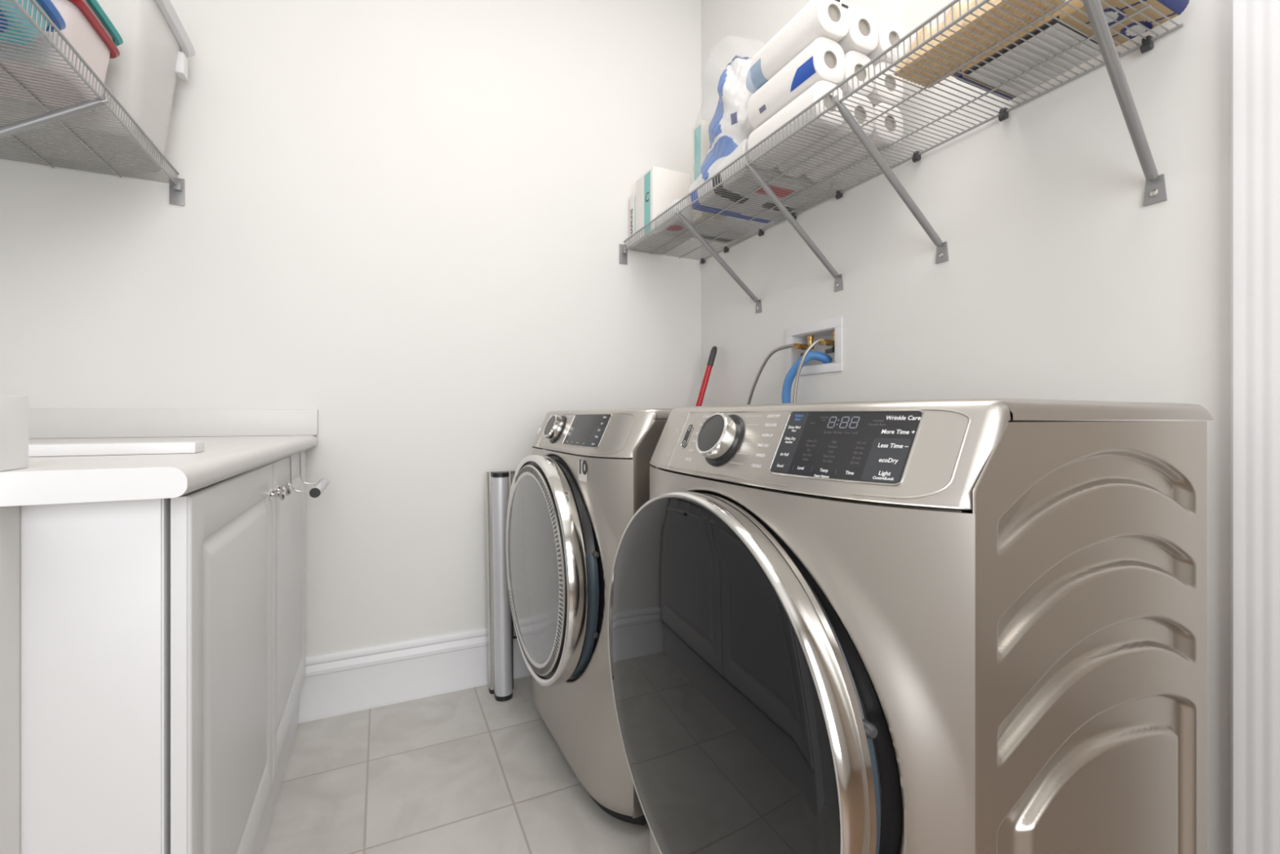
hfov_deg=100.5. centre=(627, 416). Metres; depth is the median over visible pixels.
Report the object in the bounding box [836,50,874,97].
paper towel roll
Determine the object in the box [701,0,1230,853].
wall
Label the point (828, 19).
paper towel roll
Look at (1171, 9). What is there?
wrapped package
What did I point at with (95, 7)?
lid
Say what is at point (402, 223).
wall
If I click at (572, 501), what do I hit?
washer
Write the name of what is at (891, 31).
paper towel roll
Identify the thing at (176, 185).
wire shelf
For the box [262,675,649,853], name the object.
floor
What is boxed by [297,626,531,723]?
baseboard
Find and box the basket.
[893,0,1070,88]
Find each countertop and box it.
[0,394,318,506]
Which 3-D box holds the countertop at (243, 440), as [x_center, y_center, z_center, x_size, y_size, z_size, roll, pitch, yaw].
[-1.102,0.036,1.034,0.754,0.120,1.203,0,0,-25]
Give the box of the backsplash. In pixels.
[28,408,318,438]
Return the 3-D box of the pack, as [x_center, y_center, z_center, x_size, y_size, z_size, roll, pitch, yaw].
[0.282,-0.741,2.003,0.332,0.097,0.150,0,0,-25]
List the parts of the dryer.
door glass, door, panel, door, panel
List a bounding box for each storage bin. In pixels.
[0,0,66,44]
[0,0,123,111]
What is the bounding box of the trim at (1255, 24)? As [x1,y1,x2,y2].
[1230,0,1279,853]
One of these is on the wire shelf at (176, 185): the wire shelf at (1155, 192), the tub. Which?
the tub
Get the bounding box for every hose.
[746,342,800,404]
[782,351,832,403]
[792,338,826,403]
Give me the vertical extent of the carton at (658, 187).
0.255 m
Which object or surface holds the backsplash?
attached to the wall at (402, 223)
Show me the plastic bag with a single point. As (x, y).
(730, 128)
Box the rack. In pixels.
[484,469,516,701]
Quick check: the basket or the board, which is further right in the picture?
the basket
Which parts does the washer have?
door glass, door, panel, door, panel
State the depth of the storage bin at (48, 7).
0.97 m
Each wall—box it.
[0,0,701,656]
[0,505,19,853]
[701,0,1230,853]
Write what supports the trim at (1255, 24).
attached to the wall at (1057, 282)
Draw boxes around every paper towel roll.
[746,0,848,93]
[747,36,845,128]
[747,80,845,169]
[777,93,874,177]
[805,102,903,182]
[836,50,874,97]
[837,4,878,55]
[866,17,907,66]
[866,62,903,106]
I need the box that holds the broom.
[695,346,717,406]
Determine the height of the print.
0.036 m
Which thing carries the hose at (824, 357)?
attached to the outlet box
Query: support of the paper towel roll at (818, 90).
on the wire shelf at (1155, 192)
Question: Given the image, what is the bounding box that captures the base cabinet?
[19,449,305,853]
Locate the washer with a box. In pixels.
[506,408,674,825]
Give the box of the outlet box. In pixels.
[785,316,843,376]
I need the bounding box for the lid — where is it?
[83,0,113,40]
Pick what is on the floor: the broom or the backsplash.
the broom
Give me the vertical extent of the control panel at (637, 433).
0.116 m
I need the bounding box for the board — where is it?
[28,440,204,457]
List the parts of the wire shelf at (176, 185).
support rod, support rod, rail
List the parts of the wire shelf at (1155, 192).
foot plate, rail, rail, foot plate, support rod, support rod, rail, foot plate, foot plate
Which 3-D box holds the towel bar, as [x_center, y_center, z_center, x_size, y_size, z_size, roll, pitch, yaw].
[-0.898,0.154,1.490,0.088,0.116,0.255,0,0,-25]
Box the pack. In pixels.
[654,198,750,243]
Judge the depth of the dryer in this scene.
0.63 m
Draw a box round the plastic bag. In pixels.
[687,55,831,222]
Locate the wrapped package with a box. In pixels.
[952,0,1189,100]
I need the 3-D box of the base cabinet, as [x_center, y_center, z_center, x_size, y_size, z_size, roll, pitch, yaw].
[-1.110,0.539,1.052,0.748,0.882,1.156,0,0,-25]
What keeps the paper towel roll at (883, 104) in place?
on the wire shelf at (1155, 192)
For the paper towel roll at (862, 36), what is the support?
on the paper towel roll at (854, 60)
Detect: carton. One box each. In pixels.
[629,192,670,253]
[635,166,689,249]
[692,120,725,225]
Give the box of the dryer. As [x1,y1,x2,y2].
[607,398,1213,853]
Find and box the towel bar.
[289,451,329,497]
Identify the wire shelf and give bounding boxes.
[0,0,184,205]
[618,0,1183,313]
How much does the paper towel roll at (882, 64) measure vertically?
0.101 m
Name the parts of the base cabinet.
door, knob, knob, door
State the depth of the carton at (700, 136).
1.85 m
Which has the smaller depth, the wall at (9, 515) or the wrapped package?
the wall at (9, 515)
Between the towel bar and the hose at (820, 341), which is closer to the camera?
the towel bar
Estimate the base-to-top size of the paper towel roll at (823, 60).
0.101 m
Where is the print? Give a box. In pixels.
[790,56,816,92]
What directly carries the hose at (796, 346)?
attached to the outlet box
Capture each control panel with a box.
[532,408,674,457]
[649,398,1213,509]
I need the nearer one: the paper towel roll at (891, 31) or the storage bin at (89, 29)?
the storage bin at (89, 29)
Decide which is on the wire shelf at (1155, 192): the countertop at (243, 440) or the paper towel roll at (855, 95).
the paper towel roll at (855, 95)
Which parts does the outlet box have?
handle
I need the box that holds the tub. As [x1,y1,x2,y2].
[0,0,195,172]
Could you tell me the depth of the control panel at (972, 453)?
0.64 m
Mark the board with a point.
(141, 447)
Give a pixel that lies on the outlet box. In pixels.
(833, 347)
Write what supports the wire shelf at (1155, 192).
attached to the wall at (1057, 282)

